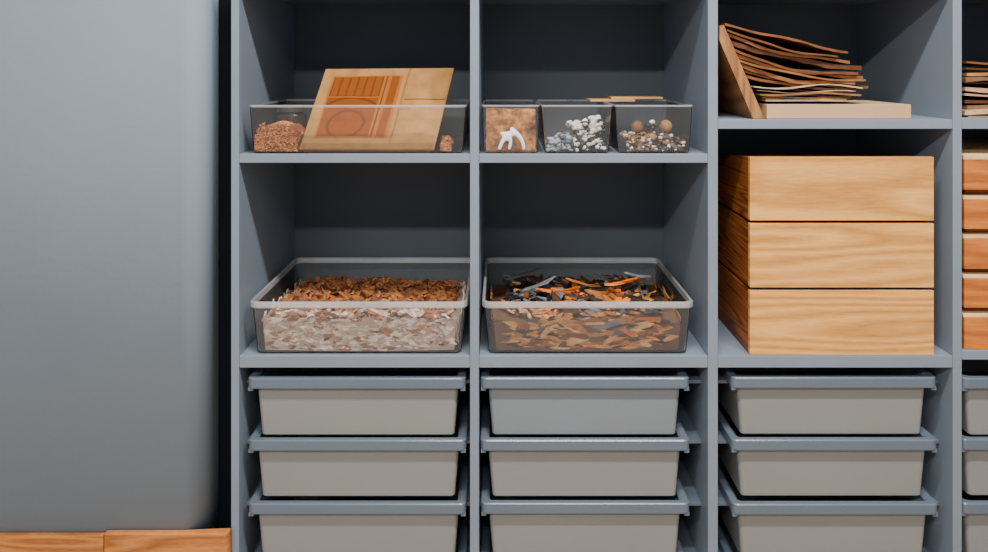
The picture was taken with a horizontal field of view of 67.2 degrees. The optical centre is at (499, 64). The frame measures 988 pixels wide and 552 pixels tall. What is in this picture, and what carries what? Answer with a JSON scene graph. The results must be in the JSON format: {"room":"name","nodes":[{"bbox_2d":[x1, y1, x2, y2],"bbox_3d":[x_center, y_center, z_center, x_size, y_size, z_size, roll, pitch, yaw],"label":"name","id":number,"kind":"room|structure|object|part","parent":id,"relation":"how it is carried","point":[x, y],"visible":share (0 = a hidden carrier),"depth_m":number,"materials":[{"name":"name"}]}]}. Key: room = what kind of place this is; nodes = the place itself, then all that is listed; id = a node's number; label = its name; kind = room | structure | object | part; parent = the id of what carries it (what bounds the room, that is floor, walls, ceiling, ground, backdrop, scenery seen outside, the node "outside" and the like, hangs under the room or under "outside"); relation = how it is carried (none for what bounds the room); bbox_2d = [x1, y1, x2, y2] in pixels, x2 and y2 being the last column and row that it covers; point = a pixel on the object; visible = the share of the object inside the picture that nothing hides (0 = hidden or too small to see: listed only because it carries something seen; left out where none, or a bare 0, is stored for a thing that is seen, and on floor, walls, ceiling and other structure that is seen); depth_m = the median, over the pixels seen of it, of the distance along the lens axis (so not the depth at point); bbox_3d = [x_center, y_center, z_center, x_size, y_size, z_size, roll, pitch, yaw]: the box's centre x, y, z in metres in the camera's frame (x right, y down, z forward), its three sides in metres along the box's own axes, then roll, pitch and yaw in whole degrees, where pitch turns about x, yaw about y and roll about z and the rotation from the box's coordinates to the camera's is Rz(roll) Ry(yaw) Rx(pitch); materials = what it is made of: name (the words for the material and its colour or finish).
{"room":"craft workshop","nodes":[
{"label":"craft workshop","id":0,"kind":"room"},
{"bbox_2d":[0,0,218,531],"bbox_3d":[-1.894,-0.100,1.713,2.612,2.500,0.468,0,0,0],"label":"wall","id":1,"kind":"structure","parent":0,"point":[109,109],"depth_m":1.48,"materials":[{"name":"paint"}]},
{"bbox_2d":[0,528,230,551],"bbox_3d":[-1.868,1.037,1.475,2.663,0.227,0.020,0,0,0],"label":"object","id":2,"kind":"structure","parent":1,"relation":"attached to","point":[219,539],"depth_m":1.47,"materials":[{"name":"brown wood"}]},
{"bbox_2d":[219,0,230,527],"bbox_3d":[-0.563,-0.100,1.560,0.049,2.500,0.015,0,0,0],"label":"trim","id":3,"kind":"structure","parent":1,"relation":"attached to","point":[224,5],"depth_m":1.55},
{"bbox_3d":[0.000,1.200,-0.233,6.400,0.100,4.560,0,0,0],"label":"floor","id":4,"kind":"structure","parent":0,"visible":0},
{"bbox_2d":[231,0,987,551],"bbox_3d":[0.432,0.490,1.693,1.940,1.320,0.412,0,0,0],"label":"shelving unit","id":5,"kind":"object","parent":4,"relation":"on","point":[473,203],"visible":0.5,"depth_m":1.76,"materials":[{"name":"wood"}]},
{"bbox_3d":[-0.291,0.594,1.688,0.461,0.024,0.399,0,0,0],"label":"shelf","id":6,"kind":"part","parent":5,"relation":"part of","materials":[{"name":"grey wood"}]},
{"bbox_3d":[-0.291,0.187,1.688,0.461,0.018,0.399,0,0,0],"label":"shelf","id":7,"kind":"part","parent":5,"relation":"part of","materials":[{"name":"grey wood"}]},
{"bbox_2d":[248,368,467,434],"bbox_3d":[-0.288,0.690,1.663,0.439,0.124,0.345,0,0,0],"label":"storage bin","id":8,"kind":"object","parent":5,"relation":"in","point":[293,401],"visible":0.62,"depth_m":1.51,"materials":[{"name":"plastic"}]},
{"bbox_3d":[-0.291,0.906,1.705,0.462,0.007,0.344,0,0,0],"label":"bin rail","id":9,"kind":"part","parent":5,"relation":"part of","materials":[{"name":"plastic"}]},
{"bbox_3d":[-0.291,0.777,1.705,0.462,0.007,0.344,0,0,0],"label":"bin rail","id":10,"kind":"part","parent":5,"relation":"part of","materials":[{"name":"plastic"}]},
{"bbox_3d":[-0.291,0.653,1.705,0.462,0.007,0.344,0,0,0],"label":"bin rail","id":11,"kind":"part","parent":5,"relation":"part of","materials":[{"name":"plastic"}]},
{"bbox_2d":[249,99,469,152],"bbox_3d":[-0.286,0.129,1.624,0.441,0.098,0.270,0,0,0],"label":"clear plastic box","id":12,"kind":"object","parent":5,"relation":"on","point":[266,112],"visible":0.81,"depth_m":1.55,"materials":[{"name":"clear plastic"}]},
{"bbox_2d":[276,104,306,128],"bbox_3d":[-0.466,0.133,1.662,0.066,0.086,0.066,0,0,0],"label":"lidded jar","id":13,"kind":"object","parent":12,"relation":"in","point":[294,113],"visible":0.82,"depth_m":1.64,"materials":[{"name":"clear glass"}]},
{"bbox_2d":[254,121,453,151],"bbox_3d":[-0.297,0.146,1.549,0.401,0.060,0.100,0,0,0],"label":"chips","id":14,"kind":"object","parent":12,"relation":"in","point":[280,136],"visible":0.98,"depth_m":1.50,"materials":[{"name":"brown wood"}]},
{"bbox_2d":[299,68,453,150],"bbox_3d":[-0.256,0.096,1.570,0.311,0.178,0.100,0,0,0],"label":"wooden board","id":15,"kind":"object","parent":12,"relation":"in","point":[392,109],"visible":0.98,"depth_m":1.56,"materials":[{"name":"beige wood"}]},
{"bbox_2d":[316,97,377,135],"bbox_3d":[-0.319,0.108,1.556,0.122,0.078,0.048,0,0,0],"label":"print","id":16,"kind":"object","parent":15,"relation":"attached to","point":[335,116],"depth_m":1.56},
{"bbox_2d":[250,257,469,352],"bbox_3d":[-0.285,0.528,1.663,0.439,0.106,0.350,0,0,0],"label":"plastic tray","id":17,"kind":"object","parent":5,"relation":"on","point":[263,301],"visible":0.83,"depth_m":1.57,"materials":[{"name":"clear plastic"}]},
{"bbox_2d":[261,275,465,350],"bbox_3d":[-0.286,0.543,1.663,0.419,0.094,0.326,0,0,0],"label":"chips","id":18,"kind":"object","parent":17,"relation":"in","point":[384,313],"visible":1,"depth_m":1.52,"materials":[{"name":"brown wood"}]},
{"bbox_3d":[-0.291,1.033,1.705,0.462,0.007,0.344,0,0,0],"label":"bin rail","id":19,"kind":"part","parent":5,"relation":"part of","materials":[{"name":"plastic"}]},
{"bbox_2d":[255,506,469,551],"bbox_3d":[-0.289,1.070,1.665,0.439,0.124,0.345,0,0,0],"label":"storage bin","id":20,"kind":"object","parent":5,"relation":"on","point":[464,527],"visible":0.08,"depth_m":1.60,"materials":[{"name":"plastic"}]},
{"bbox_2d":[248,444,469,551],"bbox_3d":[-0.287,0.943,1.664,0.439,0.124,0.345,0,0,0],"label":"storage bin","id":21,"kind":"object","parent":20,"relation":"on","point":[287,523],"visible":0.59,"depth_m":1.51,"materials":[{"name":"plastic"}]},
{"bbox_2d":[248,383,469,495],"bbox_3d":[-0.287,0.814,1.663,0.439,0.124,0.345,0,0,0],"label":"storage bin","id":22,"kind":"object","parent":21,"relation":"on","point":[291,465],"visible":0.52,"depth_m":1.51,"materials":[{"name":"plastic"}]},
{"bbox_2d":[482,99,539,152],"bbox_3d":[0.021,0.129,1.609,0.117,0.098,0.240,0,0,0],"label":"clear plastic box","id":23,"kind":"object","parent":5,"relation":"on","point":[536,105],"visible":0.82,"depth_m":1.54,"materials":[{"name":"clear plastic"}]},
{"bbox_2d":[486,108,535,150],"bbox_3d":[0.022,0.133,1.538,0.104,0.086,0.026,0,0,0],"label":"bark","id":24,"kind":"object","parent":23,"relation":"in","point":[498,120],"visible":0.91,"depth_m":1.53,"materials":[{"name":"brown wood"}]},
{"bbox_2d":[498,127,524,149],"bbox_3d":[0.024,0.149,1.512,0.055,0.046,0.012,0,0,0],"label":"branch","id":25,"kind":"object","parent":23,"relation":"in","point":[506,136],"visible":1,"depth_m":1.51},
{"bbox_2d":[535,99,612,152],"bbox_3d":[0.155,0.129,1.609,0.145,0.098,0.240,0,0,0],"label":"clear plastic box","id":26,"kind":"object","parent":5,"relation":"on","point":[604,109],"visible":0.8,"depth_m":1.55,"materials":[{"name":"clear plastic"}]},
{"bbox_2d":[546,115,606,151],"bbox_3d":[0.155,0.141,1.558,0.126,0.070,0.122,0,0,0],"label":"pebbles","id":27,"kind":"object","parent":26,"relation":"in","point":[588,129],"visible":1,"depth_m":1.50,"materials":[{"name":"white stone"}]},
{"bbox_2d":[481,514,683,551],"bbox_3d":[0.171,1.070,1.663,0.421,0.124,0.345,0,0,0],"label":"storage bin","id":28,"kind":"object","parent":5,"relation":"on","point":[486,544],"visible":0.04,"depth_m":1.59,"materials":[{"name":"plastic"}]},
{"bbox_2d":[481,451,688,551],"bbox_3d":[0.172,0.943,1.666,0.421,0.124,0.345,0,0,0],"label":"storage bin","id":29,"kind":"object","parent":28,"relation":"on","point":[517,523],"visible":0.49,"depth_m":1.51,"materials":[{"name":"plastic"}]},
{"bbox_2d":[481,388,688,495],"bbox_3d":[0.171,0.814,1.663,0.421,0.124,0.345,0,0,0],"label":"storage bin","id":30,"kind":"object","parent":29,"relation":"on","point":[520,465],"visible":0.53,"depth_m":1.51,"materials":[{"name":"plastic"}]},
{"bbox_2d":[480,368,688,434],"bbox_3d":[0.171,0.690,1.664,0.421,0.124,0.345,0,0,0],"label":"storage bin","id":31,"kind":"object","parent":5,"relation":"in","point":[523,401],"visible":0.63,"depth_m":1.51,"materials":[{"name":"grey plastic"}]},
{"bbox_2d":[482,257,692,352],"bbox_3d":[0.177,0.528,1.663,0.426,0.106,0.350,0,0,0],"label":"plastic tray","id":32,"kind":"object","parent":5,"relation":"on","point":[682,302],"visible":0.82,"depth_m":1.57,"materials":[{"name":"clear plastic"}]},
{"bbox_2d":[490,268,680,350],"bbox_3d":[0.177,0.514,1.663,0.397,0.132,0.322,0,0,0],"label":"chips","id":33,"kind":"object","parent":32,"relation":"in","point":[529,312],"visible":1,"depth_m":1.53,"materials":[{"name":"brown wood"}]},
{"bbox_3d":[0.187,1.033,1.705,0.458,0.007,0.344,0,0,0],"label":"bin rail","id":34,"kind":"part","parent":5,"relation":"part of","materials":[{"name":"plastic"}]},
{"bbox_3d":[0.187,0.906,1.705,0.458,0.007,0.344,0,0,0],"label":"bin rail","id":35,"kind":"part","parent":5,"relation":"part of","materials":[{"name":"plastic"}]},
{"bbox_3d":[0.187,0.777,1.705,0.458,0.007,0.344,0,0,0],"label":"bin rail","id":36,"kind":"part","parent":5,"relation":"part of","materials":[{"name":"plastic"}]},
{"bbox_3d":[0.187,0.653,1.705,0.458,0.007,0.344,0,0,0],"label":"bin rail","id":37,"kind":"part","parent":5,"relation":"part of","materials":[{"name":"plastic"}]},
{"bbox_3d":[0.187,0.594,1.688,0.457,0.024,0.399,0,0,0],"label":"shelf","id":38,"kind":"part","parent":5,"relation":"part of","materials":[{"name":"grey wood"}]},
{"bbox_3d":[0.187,0.187,1.688,0.457,0.018,0.399,0,0,0],"label":"shelf","id":39,"kind":"part","parent":5,"relation":"part of","materials":[{"name":"grey wood"}]},
{"bbox_2d":[606,99,692,152],"bbox_3d":[0.309,0.129,1.609,0.159,0.098,0.240,0,0,0],"label":"clear plastic box","id":40,"kind":"object","parent":5,"relation":"on","point":[679,114],"visible":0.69,"depth_m":1.56,"materials":[{"name":"clear plastic"}]},
{"bbox_2d":[586,96,662,101],"bbox_3d":[0.278,0.075,1.667,0.163,0.009,0.100,0,0,0],"label":"wood offcuts","id":41,"kind":"object","parent":40,"relation":"in","point":[608,98],"visible":1,"depth_m":1.64,"materials":[{"name":"beige wood"}]},
{"bbox_2d":[619,120,685,151],"bbox_3d":[0.314,0.144,1.557,0.126,0.064,0.117,0,0,0],"label":"balls","id":42,"kind":"object","parent":40,"relation":"in","point":[640,141],"visible":1,"depth_m":1.50},
{"bbox_2d":[718,25,763,118],"bbox_3d":[0.487,0.014,1.623,0.090,0.189,0.248,0,0,0],"label":"wood board","id":43,"kind":"object","parent":5,"relation":"on","point":[736,96],"visible":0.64,"depth_m":1.51,"materials":[{"name":"brown wood"}]},
{"bbox_2d":[718,23,910,118],"bbox_3d":[0.642,0.012,1.638,0.374,0.194,0.278,0,0,0],"label":"sheets","id":44,"kind":"object","parent":5,"relation":"on","point":[781,91],"visible":0.81,"depth_m":1.51,"materials":[{"name":"brown wood"}]},
{"bbox_3d":[0.684,0.094,1.638,0.291,0.029,0.278,0,0,0],"label":"board","id":45,"kind":"part","parent":44,"relation":"part of","materials":[{"name":"beige wood"}]},
{"bbox_2d":[718,522,923,551],"bbox_3d":[0.673,1.070,1.664,0.415,0.124,0.345,0,0,0],"label":"storage bin","id":46,"kind":"object","parent":5,"relation":"on","point":[723,544],"visible":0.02,"depth_m":1.57,"materials":[{"name":"plastic"}]},
{"bbox_2d":[718,455,937,551],"bbox_3d":[0.674,0.943,1.663,0.415,0.124,0.345,0,0,0],"label":"storage bin","id":47,"kind":"object","parent":46,"relation":"on","point":[753,523],"visible":0.48,"depth_m":1.50,"materials":[{"name":"plastic"}]},
{"bbox_2d":[718,399,936,495],"bbox_3d":[0.673,0.814,1.664,0.415,0.124,0.345,0,0,0],"label":"storage bin","id":48,"kind":"object","parent":47,"relation":"on","point":[757,464],"visible":0.49,"depth_m":1.51,"materials":[{"name":"plastic"}]},
{"bbox_2d":[718,368,935,433],"bbox_3d":[0.673,0.690,1.666,0.415,0.124,0.345,0,0,0],"label":"storage bin","id":49,"kind":"object","parent":48,"relation":"on","point":[757,400],"visible":0.58,"depth_m":1.51,"materials":[{"name":"plastic"}]},
{"bbox_2d":[718,153,933,354],"bbox_3d":[0.685,0.383,1.653,0.369,0.397,0.327,0,0,0],"label":"drawer box","id":50,"kind":"object","parent":5,"relation":"on","point":[819,254],"visible":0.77,"depth_m":1.49,"materials":[{"name":"brown wood"}]},
{"bbox_3d":[0.671,0.906,1.705,0.470,0.007,0.344,0,0,0],"label":"bin rail","id":51,"kind":"part","parent":5,"relation":"part of","materials":[{"name":"plastic"}]},
{"bbox_3d":[0.671,0.777,1.705,0.470,0.007,0.344,0,0,0],"label":"bin rail","id":52,"kind":"part","parent":5,"relation":"part of","materials":[{"name":"plastic"}]},
{"bbox_3d":[0.671,0.653,1.705,0.470,0.007,0.344,0,0,0],"label":"bin rail","id":53,"kind":"part","parent":5,"relation":"part of","materials":[{"name":"plastic"}]},
{"bbox_3d":[0.671,0.594,1.688,0.469,0.024,0.399,0,0,0],"label":"shelf","id":54,"kind":"part","parent":5,"relation":"part of","materials":[{"name":"grey wood"}]},
{"bbox_3d":[0.671,0.118,1.688,0.469,0.019,0.399,0,0,0],"label":"shelf","id":55,"kind":"part","parent":5,"relation":"part of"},
{"bbox_2d":[962,139,987,348],"bbox_3d":[1.143,0.376,1.663,0.417,0.390,0.336,0,0,0],"label":"wooden trays","id":56,"kind":"object","parent":5,"relation":"on","point":[974,151],"visible":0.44,"depth_m":1.50,"materials":[{"name":"brown wood"}]},
{"bbox_2d":[962,307,987,348],"bbox_3d":[1.143,0.531,1.663,0.417,0.082,0.336,0,0,0],"label":"tray","id":57,"kind":"object","parent":56,"relation":"on","point":[974,319],"depth_m":1.49,"materials":[{"name":"brown wood"}]},
{"bbox_2d":[962,268,987,307],"bbox_3d":[1.143,0.450,1.663,0.417,0.077,0.336,0,0,0],"label":"tray","id":58,"kind":"object","parent":56,"relation":"on","point":[974,280],"depth_m":1.49,"materials":[{"name":"brown wood"}]},
{"bbox_2d":[962,228,987,268],"bbox_3d":[1.143,0.370,1.663,0.417,0.079,0.336,0,0,0],"label":"tray","id":59,"kind":"object","parent":56,"relation":"on","point":[974,240],"depth_m":1.49,"materials":[{"name":"brown wood"}]},
{"bbox_2d":[962,189,987,228],"bbox_3d":[1.143,0.291,1.663,0.417,0.077,0.336,0,0,0],"label":"tray","id":60,"kind":"object","parent":56,"relation":"on","point":[974,201],"depth_m":1.49,"materials":[{"name":"brown wood"}]},
{"bbox_2d":[962,139,987,189],"bbox_3d":[1.143,0.216,1.663,0.417,0.070,0.336,0,0,0],"label":"tray","id":61,"kind":"object","parent":56,"relation":"on","point":[974,151],"depth_m":1.49,"materials":[{"name":"brown wood"}]},
{"bbox_2d":[962,61,987,116],"bbox_3d":[1.106,0.049,1.636,0.327,0.114,0.262,0,0,0],"label":"paper stack","id":62,"kind":"object","parent":5,"relation":"on","point":[974,98],"visible":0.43,"depth_m":1.52,"materials":[{"name":"brown paper"}]},
{"bbox_3d":[1.154,0.581,1.688,0.459,0.018,0.399,0,0,0],"label":"shelf","id":63,"kind":"part","parent":5,"relation":"part of","materials":[{"name":"grey wood"}]},
{"bbox_3d":[1.154,0.117,1.688,0.459,0.022,0.399,0,0,0],"label":"shelf","id":64,"kind":"part","parent":5,"relation":"part of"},
{"bbox_3d":[1.148,1.070,1.664,0.438,0.123,0.345,0,0,0],"label":"storage bin","id":65,"kind":"object","parent":5,"relation":"on","visible":0},
{"bbox_2d":[962,489,987,551],"bbox_3d":[1.147,0.943,1.665,0.438,0.124,0.345,0,0,0],"label":"storage bin","id":66,"kind":"object","parent":65,"relation":"on","point":[974,507],"visible":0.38,"depth_m":1.51,"materials":[{"name":"plastic"}]},
{"bbox_2d":[962,429,987,494],"bbox_3d":[1.147,0.814,1.666,0.438,0.124,0.345,0,0,0],"label":"storage bin","id":67,"kind":"object","parent":66,"relation":"on","point":[974,447],"visible":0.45,"depth_m":1.51,"materials":[{"name":"plastic"}]},
{"bbox_2d":[962,360,987,434],"bbox_3d":[1.147,0.690,1.663,0.438,0.124,0.345,0,0,0],"label":"storage bin","id":68,"kind":"object","parent":67,"relation":"on","point":[974,372],"visible":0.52,"depth_m":1.51,"materials":[{"name":"plastic"}]}
]}

